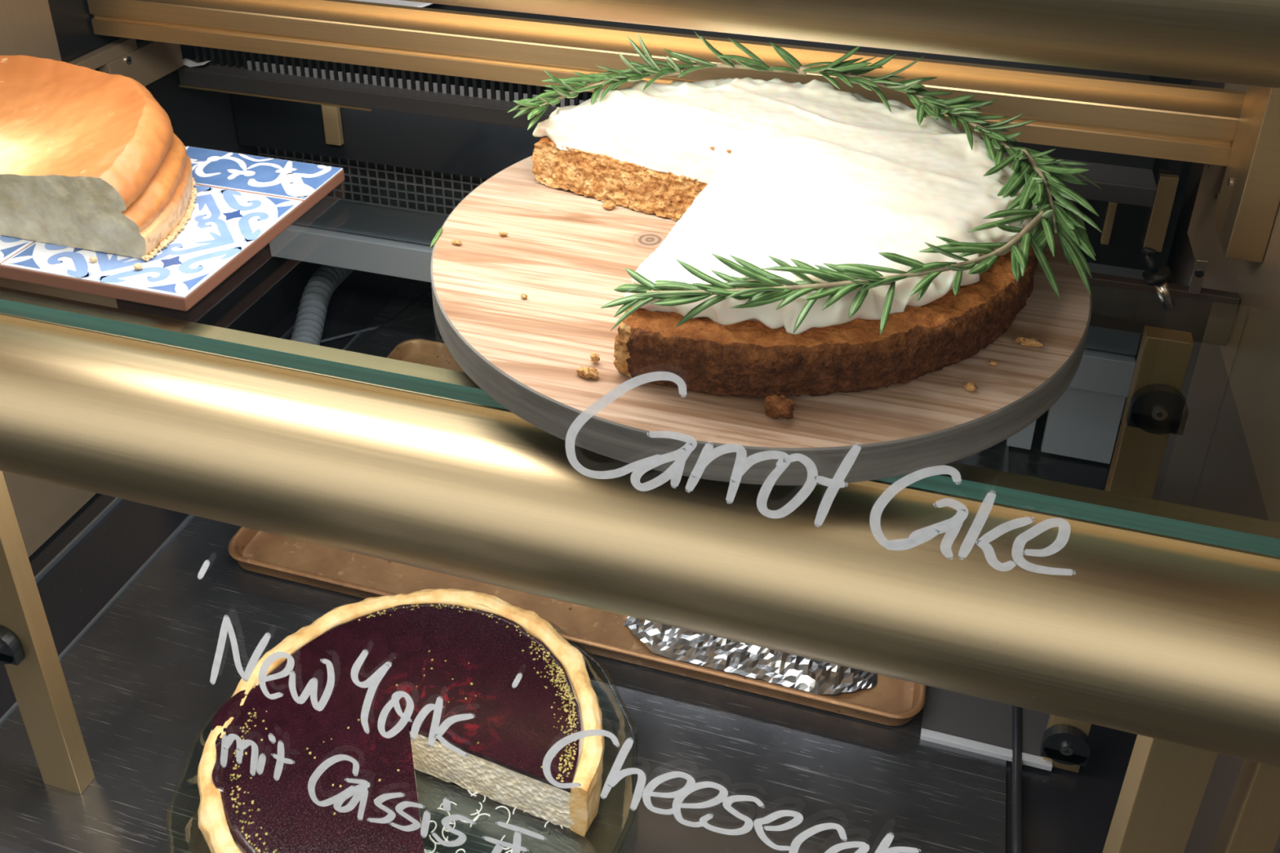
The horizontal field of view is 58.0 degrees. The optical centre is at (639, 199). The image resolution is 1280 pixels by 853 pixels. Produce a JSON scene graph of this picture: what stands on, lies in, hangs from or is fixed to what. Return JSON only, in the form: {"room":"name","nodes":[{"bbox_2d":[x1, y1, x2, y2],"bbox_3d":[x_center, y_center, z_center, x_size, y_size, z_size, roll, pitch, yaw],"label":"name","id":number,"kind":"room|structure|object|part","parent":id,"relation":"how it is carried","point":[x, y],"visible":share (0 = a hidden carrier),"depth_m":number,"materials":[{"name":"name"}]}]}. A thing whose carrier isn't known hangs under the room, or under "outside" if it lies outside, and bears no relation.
{"room":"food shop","nodes":[
{"label":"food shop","id":0,"kind":"room"},
{"bbox_2d":[0,0,321,557],"bbox_3d":[-0.482,-0.079,0.931,0.020,0.715,0.780,8,28,14],"label":"wall","id":1,"kind":"structure","parent":0,"point":[264,288],"depth_m":1.06,"materials":[{"name":"brown metal"}]},
{"bbox_2d":[98,40,183,86],"bbox_3d":[-0.437,-0.119,1.015,0.013,0.034,0.093,8,28,14],"label":"plate","id":2,"kind":"object","parent":1,"relation":"attached to","point":[152,60],"visible":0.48,"depth_m":1.01,"materials":[{"name":"brown metal"}]},
{"bbox_2d":[68,37,137,69],"bbox_3d":[-0.453,-0.117,0.961,0.010,0.011,0.090,8,28,14],"label":"track bar","id":3,"kind":"object","parent":2,"relation":"attached to","point":[100,56],"visible":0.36,"depth_m":0.97,"materials":[{"name":"brown metal"}]},
{"bbox_2d":[231,91,1191,270],"bbox_3d":[0.016,-0.047,1.051,0.882,0.106,0.012,8,28,14],"label":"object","id":4,"kind":"object","parent":1,"relation":"attached to","point":[477,149],"visible":0.21,"depth_m":1.11,"materials":[{"name":"black metal"}]},
{"bbox_2d":[321,102,343,145],"bbox_3d":[-0.301,-0.087,1.122,0.016,0.072,0.007,8,28,14],"label":"strap","id":5,"kind":"object","parent":4,"relation":"attached to","point":[331,116],"visible":0.56,"depth_m":1.13,"materials":[{"name":"gold metal"}]},
{"bbox_2d":[1100,201,1117,244],"bbox_3d":[0.387,0.006,0.945,0.006,0.067,0.007,8,28,14],"label":"strap","id":6,"kind":"object","parent":4,"relation":"attached to","point":[1112,206],"visible":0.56,"depth_m":0.95,"materials":[{"name":"gold metal"}]},
{"bbox_2d":[1142,173,1178,252],"bbox_3d":[0.422,0.011,0.936,0.014,0.067,0.007,8,28,14],"label":"strap","id":7,"kind":"object","parent":4,"relation":"attached to","point":[1166,185],"visible":0.86,"depth_m":0.93,"materials":[{"name":"gold metal"}]},
{"bbox_2d":[0,270,1137,852],"bbox_3d":[-0.055,0.330,0.950,0.940,0.017,0.860,8,28,14],"label":"floor","id":8,"kind":"structure","parent":0,"point":[1064,811],"depth_m":0.96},
{"bbox_2d":[34,324,294,583],"bbox_3d":[-0.481,0.289,0.999,0.003,0.004,0.700,8,28,14],"label":"rail","id":9,"kind":"object","parent":8,"relation":"on","point":[66,549],"depth_m":0.99,"materials":[{"name":"grey metal"}]},
{"bbox_2d":[0,330,361,725],"bbox_3d":[-0.408,0.299,0.979,0.002,0.005,0.700,8,28,14],"label":"rail","id":10,"kind":"object","parent":8,"relation":"on","point":[188,517],"depth_m":0.93,"materials":[{"name":"grey metal"}]},
{"bbox_2d":[290,264,354,345],"bbox_3d":[-0.360,0.124,1.283,0.045,0.037,0.214,0,27,-1],"label":"hose","id":11,"kind":"object","parent":8,"relation":"on","point":[308,327],"visible":0.67,"depth_m":1.28,"materials":[{"name":"grey"}]},
{"bbox_2d":[0,279,1008,852],"bbox_3d":[-0.079,0.314,0.956,0.738,0.005,0.830,8,28,14],"label":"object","id":12,"kind":"object","parent":8,"relation":"on","point":[145,704],"visible":0.14,"depth_m":0.81,"materials":[{"name":"metal"}]},
{"bbox_2d":[0,471,94,795],"bbox_3d":[-0.387,0.263,0.719,0.030,0.297,0.014,8,28,14],"label":"post","id":13,"kind":"object","parent":12,"relation":"on","point":[38,683],"visible":1,"depth_m":0.73,"materials":[{"name":"gold metal"}]},
{"bbox_2d":[0,626,24,665],"bbox_3d":[-0.397,0.277,0.715,0.026,0.025,0.009,8,28,14],"label":"clip","id":14,"kind":"object","parent":13,"relation":"attached to","point":[11,652],"visible":1,"depth_m":0.71,"materials":[{"name":"black plastic"}]},
{"bbox_2d":[423,790,563,852],"bbox_3d":[-0.155,0.391,0.782,0.310,0.015,0.310,8,28,14],"label":"glass plate","id":15,"kind":"object","parent":12,"relation":"on","point":[477,817],"visible":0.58,"depth_m":0.75,"materials":[{"name":"clear glass"}]},
{"bbox_2d":[197,588,604,852],"bbox_3d":[-0.155,0.372,0.773,0.260,0.048,0.261,8,28,14],"label":"cheesecake","id":16,"kind":"object","parent":15,"relation":"on","point":[514,731],"visible":0.8,"depth_m":0.77,"materials":[{"name":"food"}]},
{"bbox_2d":[229,604,578,852],"bbox_3d":[-0.161,0.344,0.785,0.226,0.001,0.178,-8,28,-16],"label":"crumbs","id":17,"kind":"object","parent":16,"relation":"on","point":[560,672],"visible":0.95,"depth_m":0.78,"materials":[{"name":"food"}]},
{"bbox_2d":[227,338,926,725],"bbox_3d":[-0.028,0.265,1.032,0.571,0.017,0.341,8,28,14],"label":"baking tray","id":18,"kind":"object","parent":12,"relation":"on","point":[892,701],"visible":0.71,"depth_m":0.93,"materials":[{"name":"brown metal"}]},
{"bbox_2d":[624,616,877,694],"bbox_3d":[0.100,0.313,0.935,0.197,0.016,0.176,8,28,14],"label":"aluminum foil","id":19,"kind":"object","parent":18,"relation":"in","point":[793,671],"visible":0.14,"depth_m":0.87,"materials":[{"name":"silver metal"}]},
{"bbox_2d":[920,462,1052,771],"bbox_3d":[0.286,0.321,0.943,0.089,0.005,0.314,8,28,14],"label":"plate","id":20,"kind":"object","parent":12,"relation":"on","point":[976,725],"visible":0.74,"depth_m":0.83,"materials":[{"name":"grey metal"}]},
{"bbox_2d":[1042,325,1193,773],"bbox_3d":[0.295,0.234,0.726,0.024,0.355,0.012,8,28,14],"label":"post","id":21,"kind":"object","parent":20,"relation":"on","point":[1163,356],"visible":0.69,"depth_m":0.67,"materials":[{"name":"gold metal"}]},
{"bbox_2d":[1040,724,1089,767],"bbox_3d":[0.289,0.372,0.783,0.030,0.030,0.009,8,28,14],"label":"knob","id":22,"kind":"object","parent":21,"relation":"attached to","point":[1065,744],"visible":1,"depth_m":0.78,"materials":[{"name":"black plastic"}]},
{"bbox_2d":[1126,383,1188,435],"bbox_3d":[0.295,0.120,0.656,0.030,0.030,0.009,8,28,14],"label":"clip","id":23,"kind":"object","parent":21,"relation":"attached to","point":[1153,408],"visible":1,"depth_m":0.65,"materials":[{"name":"black plastic"}]},
{"bbox_2d":[1011,705,1022,852],"bbox_3d":[0.263,0.388,0.806,0.007,0.007,0.500,8,28,14],"label":"rod","id":24,"kind":"object","parent":8,"relation":"on","point":[1016,766],"visible":0.48,"depth_m":0.78,"materials":[{"name":"black metal"}]},
{"bbox_2d":[1102,734,1217,852],"bbox_3d":[0.254,0.336,0.587,0.028,0.297,0.024,8,28,14],"label":"post","id":25,"kind":"object","parent":8,"relation":"on","point":[1165,784],"visible":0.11,"depth_m":0.55,"materials":[{"name":"gold metal"}]},
{"bbox_2d":[1210,759,1279,852],"bbox_3d":[0.289,0.351,0.574,0.018,0.284,0.017,8,28,14],"label":"post","id":26,"kind":"object","parent":8,"relation":"on","point":[1251,821],"visible":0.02,"depth_m":0.54,"materials":[{"name":"gold metal"}]},
{"bbox_2d":[197,371,1075,852],"bbox_3d":[-0.104,0.137,0.449,1.040,0.800,0.003,8,28,14],"label":"lettering","id":27,"kind":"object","parent":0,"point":[952,526],"depth_m":0.45,"materials":[{"name":"white paint"}]},
{"bbox_2d":[1149,75,1191,84],"bbox_3d":[0.068,-0.183,1.151,0.940,0.715,0.015,8,28,14],"label":"wall","id":28,"kind":"structure","parent":0,"point":[1153,78],"depth_m":1.05,"materials":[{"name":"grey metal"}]},
{"bbox_2d":[177,3,1156,207],"bbox_3d":[0.009,-0.120,1.053,0.848,0.056,0.222,8,28,14],"label":"air vent","id":29,"kind":"object","parent":28,"relation":"in","point":[1125,179],"visible":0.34,"depth_m":1.02,"materials":[{"name":"grey metal"}]},
{"bbox_2d":[182,57,210,66],"bbox_3d":[-0.416,-0.127,1.075,0.030,0.004,0.012,8,28,14],"label":"paper scrap","id":30,"kind":"object","parent":29,"relation":"on","point":[188,62],"visible":0.89,"depth_m":1.07,"materials":[{"name":"white paper"}]},
{"bbox_2d":[353,0,433,7],"bbox_3d":[-0.257,-0.198,1.128,0.137,0.009,0.137,8,28,14],"label":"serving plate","id":31,"kind":"object","parent":29,"relation":"on","point":[402,2],"visible":0.13,"depth_m":1.12,"materials":[{"name":"white"}]},
{"bbox_2d":[257,146,1145,463],"bbox_3d":[0.034,0.072,1.186,0.882,0.227,0.104,8,28,14],"label":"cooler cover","id":32,"kind":"object","parent":28,"relation":"attached to","point":[382,219],"depth_m":1.19,"materials":[{"name":"grey metal"}]},
{"bbox_3d":[0.366,0.201,1.097,0.022,0.082,0.007,8,28,14],"label":"steel strip","id":33,"kind":"part","parent":32,"relation":"part of","materials":[{"name":"silver metal"}]},
{"bbox_3d":[0.416,0.208,1.084,0.062,0.082,0.007,8,28,14],"label":"steel strip","id":34,"kind":"part","parent":32,"relation":"part of","materials":[{"name":"silver metal"}]},
{"bbox_2d":[1120,79,1279,852],"bbox_3d":[0.394,0.043,0.708,0.035,0.715,0.780,8,28,14],"label":"wall","id":35,"kind":"structure","parent":0,"point":[1226,457],"depth_m":0.74,"materials":[{"name":"brown metal"}]},
{"bbox_2d":[0,286,1279,767],"bbox_3d":[-0.133,0.132,0.565,0.882,0.076,0.078,8,28,14],"label":"shelf rail","id":36,"kind":"object","parent":35,"relation":"attached to","point":[1167,638],"visible":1,"depth_m":0.50,"materials":[{"name":"gold metal"}]},
{"bbox_2d":[0,298,1279,557],"bbox_3d":[-0.101,0.046,0.640,0.881,0.009,0.188,8,28,14],"label":"glass shelf","id":37,"kind":"object","parent":36,"relation":"on","point":[1249,542],"visible":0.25,"depth_m":0.55,"materials":[{"name":"glass"}]},
{"bbox_2d":[0,146,344,311],"bbox_3d":[-0.362,-0.001,0.708,0.310,0.009,0.166,8,28,14],"label":"board","id":38,"kind":"object","parent":37,"relation":"on","point":[243,202],"visible":0.6,"depth_m":0.65,"materials":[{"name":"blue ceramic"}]},
{"bbox_2d":[88,256,97,262],"bbox_3d":[-0.297,0.033,0.627,0.005,0.003,0.003,8,28,14],"label":"crumb","id":39,"kind":"object","parent":38,"relation":"on","point":[92,259],"visible":1,"depth_m":0.63,"materials":[{"name":"beige food"}]},
{"bbox_2d":[0,54,196,261],"bbox_3d":[-0.373,-0.040,0.703,0.262,0.065,0.134,8,28,14],"label":"cheesecake","id":40,"kind":"object","parent":38,"relation":"on","point":[90,159],"visible":1,"depth_m":0.65,"materials":[{"name":"orange food"}]},
{"bbox_2d":[133,262,142,270],"bbox_3d":[-0.270,0.036,0.621,0.005,0.004,0.005,8,28,14],"label":"crumb","id":41,"kind":"object","parent":38,"relation":"on","point":[138,266],"visible":1,"depth_m":0.62,"materials":[{"name":"beige food"}]},
{"bbox_2d":[430,155,1092,485],"bbox_3d":[0.062,0.034,0.636,0.350,0.020,0.350,8,28,14],"label":"round board","id":42,"kind":"object","parent":37,"relation":"on","point":[561,249],"visible":0.46,"depth_m":0.53,"materials":[{"name":"brown wood"}]},
{"bbox_2d":[430,226,442,247],"bbox_3d":[-0.112,0.021,0.634,0.002,0.003,0.020,5,27,9],"label":"rosemary leaf","id":43,"kind":"object","parent":42,"relation":"on","point":[439,232],"visible":1,"depth_m":0.63,"materials":[{"name":"green plant"}]},
{"bbox_2d":[451,240,462,244],"bbox_3d":[-0.100,0.023,0.627,0.006,0.002,0.004,8,28,14],"label":"crumb","id":44,"kind":"object","parent":42,"relation":"on","point":[454,242],"visible":1,"depth_m":0.63,"materials":[{"name":"brown food"}]},
{"bbox_2d":[498,231,507,236],"bbox_3d":[-0.075,0.019,0.636,0.005,0.002,0.004,8,28,14],"label":"crumb","id":45,"kind":"object","parent":42,"relation":"on","point":[501,233],"visible":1,"depth_m":0.64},
{"bbox_2d":[520,293,527,298],"bbox_3d":[-0.058,0.049,0.578,0.004,0.002,0.003,8,28,14],"label":"crumb","id":46,"kind":"object","parent":42,"relation":"on","point":[522,295],"visible":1,"depth_m":0.58,"materials":[{"name":"brown food"}]},
{"bbox_2d":[575,366,599,378],"bbox_3d":[-0.024,0.077,0.518,0.012,0.004,0.006,8,28,14],"label":"crumb","id":47,"kind":"object","parent":42,"relation":"on","point":[585,372],"visible":1,"depth_m":0.52,"materials":[{"name":"brown food"}]},
{"bbox_2d":[590,352,599,362],"bbox_3d":[-0.021,0.072,0.528,0.004,0.004,0.004,-11,29,-22],"label":"crumb","id":48,"kind":"object","parent":42,"relation":"on","point":[594,357],"visible":1,"depth_m":0.53,"materials":[{"name":"brown food"}]},
{"bbox_2d":[601,200,616,209],"bbox_3d":[-0.018,0.003,0.667,0.007,0.005,0.008,-19,33,-34],"label":"crumb","id":49,"kind":"object","parent":42,"relation":"on","point":[608,205],"visible":1,"depth_m":0.67,"materials":[{"name":"orange food"}]},
{"bbox_2d":[764,394,795,419],"bbox_3d":[0.060,0.088,0.492,0.013,0.012,0.009,17,31,29],"label":"crumb","id":50,"kind":"object","parent":42,"relation":"on","point":[775,406],"visible":1,"depth_m":0.49,"materials":[{"name":"brown food"}]},
{"bbox_2d":[530,77,1050,398],"bbox_3d":[0.084,-0.001,0.628,0.255,0.049,0.295,-6,28,-14],"label":"cake","id":51,"kind":"object","parent":42,"relation":"on","point":[814,172],"visible":0.93,"depth_m":0.57,"materials":[{"name":"white food"}]},
{"bbox_2d":[506,33,684,129],"bbox_3d":[-0.029,-0.078,0.692,0.050,0.040,0.119,23,34,37],"label":"rosemary sprig","id":52,"kind":"object","parent":51,"relation":"on","point":[538,105],"visible":0.99,"depth_m":0.69,"materials":[{"name":"green plant"}]},
{"bbox_3d":[-0.018,-0.069,0.699,0.103,0.004,0.011,-16,31,-30],"label":"stem","id":53,"kind":"part","parent":52,"relation":"part of","materials":[{"name":"plant"}]},
{"bbox_2d":[574,31,806,90],"bbox_3d":[0.030,-0.089,0.722,0.145,0.030,0.044,-6,27,-12],"label":"rosemary sprig","id":54,"kind":"object","parent":51,"relation":"on","point":[757,64],"visible":0.96,"depth_m":0.72,"materials":[{"name":"green plant"}]},
{"bbox_3d":[0.043,-0.080,0.721,0.123,0.005,0.015,-3,27,-6],"label":"stem","id":55,"kind":"part","parent":54,"relation":"part of","materials":[{"name":"plant"}]},
{"bbox_2d":[600,253,895,334],"bbox_3d":[0.047,0.037,0.494,0.127,0.025,0.044,2,27,3],"label":"rosemary sprig","id":56,"kind":"object","parent":51,"relation":"on","point":[767,288],"visible":1,"depth_m":0.49,"materials":[{"name":"green plant"}]},
{"bbox_3d":[0.056,0.038,0.496,0.107,0.005,0.008,-2,27,-5],"label":"stem","id":57,"kind":"part","parent":56,"relation":"part of","materials":[{"name":"green plant"}]},
{"bbox_2d":[799,45,998,132],"bbox_3d":[0.155,-0.068,0.690,0.133,0.027,0.049,20,32,33],"label":"rosemary sprig","id":58,"kind":"object","parent":51,"relation":"on","point":[839,68],"visible":0.99,"depth_m":0.69,"materials":[{"name":"green plant"}]},
{"bbox_3d":[0.144,-0.067,0.695,0.107,0.005,0.010,20,33,33],"label":"stem","id":59,"kind":"part","parent":58,"relation":"part of","materials":[{"name":"plant"}]},
{"bbox_2d":[814,208,1059,301],"bbox_3d":[0.146,0.028,0.516,0.130,0.035,0.050,-13,30,-24],"label":"rosemary sprig","id":60,"kind":"object","parent":51,"relation":"on","point":[1020,258],"visible":1,"depth_m":0.52,"materials":[{"name":"green plant"}]},
{"bbox_3d":[0.149,0.024,0.523,0.118,0.004,0.017,-16,31,-29],"label":"stem","id":61,"kind":"part","parent":60,"relation":"part of","materials":[{"name":"green plant"}]},
{"bbox_2d":[916,94,1075,208],"bbox_3d":[0.195,-0.031,0.623,0.039,0.026,0.144,-8,28,-17],"label":"rosemary sprig","id":62,"kind":"object","parent":51,"relation":"on","point":[1001,141],"visible":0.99,"depth_m":0.63,"materials":[{"name":"green plant"}]},
{"bbox_3d":[0.189,-0.035,0.634,0.013,0.004,0.118,-8,28,-17],"label":"stem","id":63,"kind":"part","parent":62,"relation":"part of","materials":[{"name":"plant"}]},
{"bbox_2d":[982,148,1102,295],"bbox_3d":[0.200,0.001,0.571,0.060,0.044,0.098,8,28,14],"label":"rosemary sprig","id":64,"kind":"object","parent":51,"relation":"on","point":[1070,229],"visible":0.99,"depth_m":0.56,"materials":[{"name":"green plant"}]},
{"bbox_3d":[0.202,-0.005,0.579,0.006,0.012,0.074,2,27,3],"label":"stem","id":65,"kind":"part","parent":64,"relation":"part of","materials":[{"name":"plant"}]},
{"bbox_2d":[963,382,977,391],"bbox_3d":[0.147,0.083,0.512,0.006,0.004,0.005,8,28,14],"label":"crumb","id":66,"kind":"object","parent":42,"relation":"on","point":[969,386],"visible":1,"depth_m":0.51,"materials":[{"name":"brown food"}]},
{"bbox_2d":[988,360,998,365],"bbox_3d":[0.162,0.075,0.530,0.004,0.002,0.003,8,28,14],"label":"crumb","id":67,"kind":"object","parent":42,"relation":"on","point":[991,362],"visible":1,"depth_m":0.53,"materials":[{"name":"brown food"}]},
{"bbox_2d":[1013,337,1044,346],"bbox_3d":[0.183,0.067,0.544,0.014,0.004,0.005,8,28,14],"label":"crumb","id":68,"kind":"object","parent":42,"relation":"on","point":[1028,342],"visible":1,"depth_m":0.54,"materials":[{"name":"brown food"}]},
{"bbox_2d":[87,0,1246,165],"bbox_3d":[-0.025,-0.104,0.858,0.882,0.040,0.036,8,28,14],"label":"rail","id":69,"kind":"object","parent":35,"relation":"attached to","point":[1131,117],"visible":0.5,"depth_m":0.85,"materials":[{"name":"gold metal"}]},
{"bbox_2d":[403,0,1279,88],"bbox_3d":[-0.130,-0.119,0.439,0.882,0.076,0.078,8,28,14],"label":"shelf rail","id":70,"kind":"object","parent":35,"relation":"attached to","point":[1235,42],"visible":1,"depth_m":0.35,"materials":[{"name":"gold metal"}]},
{"bbox_2d":[1085,246,1239,346],"bbox_3d":[0.317,0.059,0.740,0.124,0.064,0.017,8,28,14],"label":"rail","id":71,"kind":"object","parent":35,"relation":"attached to","point":[1119,303],"depth_m":0.74,"materials":[{"name":"brown metal"}]},
{"bbox_3d":[0.323,0.040,0.728,0.014,0.019,0.005,13,29,24],"label":"lever","id":72,"kind":"part","parent":71,"relation":"part of","materials":[{"name":"black plastic"}]},
{"bbox_3d":[0.329,0.050,0.731,0.026,0.040,0.017,8,28,14],"label":"door knob","id":73,"kind":"part","parent":71,"relation":"part of","materials":[{"name":"metal"}]},
{"bbox_2d":[1214,190,1220,202],"bbox_3d":[0.410,-0.002,0.820,0.002,0.009,0.009,8,28,14],"label":"screw","id":74,"kind":"object","parent":35,"relation":"attached to","point":[1217,193],"visible":0.85,"depth_m":0.82,"materials":[{"name":"gold metal"}]},
{"bbox_2d":[1213,84,1260,247],"bbox_3d":[0.382,-0.128,0.668,0.014,0.340,0.042,8,28,14],"label":"post","id":75,"kind":"object","parent":35,"relation":"attached to","point":[1252,91],"visible":0.35,"depth_m":0.73,"materials":[{"name":"gold metal"}]},
{"bbox_2d":[1227,177,1231,186],"bbox_3d":[0.373,-0.011,0.730,0.001,0.006,0.006,8,28,14],"label":"screw","id":76,"kind":"object","parent":75,"relation":"attached to","point":[1229,181],"visible":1,"depth_m":0.73,"materials":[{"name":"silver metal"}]},
{"bbox_2d":[1219,86,1279,262],"bbox_3d":[0.367,-0.115,0.628,0.020,0.328,0.023,8,28,14],"label":"post","id":77,"kind":"object","parent":35,"relation":"attached to","point":[1255,199],"visible":1,"depth_m":0.67,"materials":[{"name":"gold metal"}]},
{"bbox_2d":[1187,257,1208,293],"bbox_3d":[0.350,0.049,0.724,0.007,0.024,0.004,8,28,14],"label":"hinge plate","id":78,"kind":"object","parent":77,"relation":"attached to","point":[1200,265],"visible":1,"depth_m":0.72,"materials":[{"name":"silver metal"}]}
]}

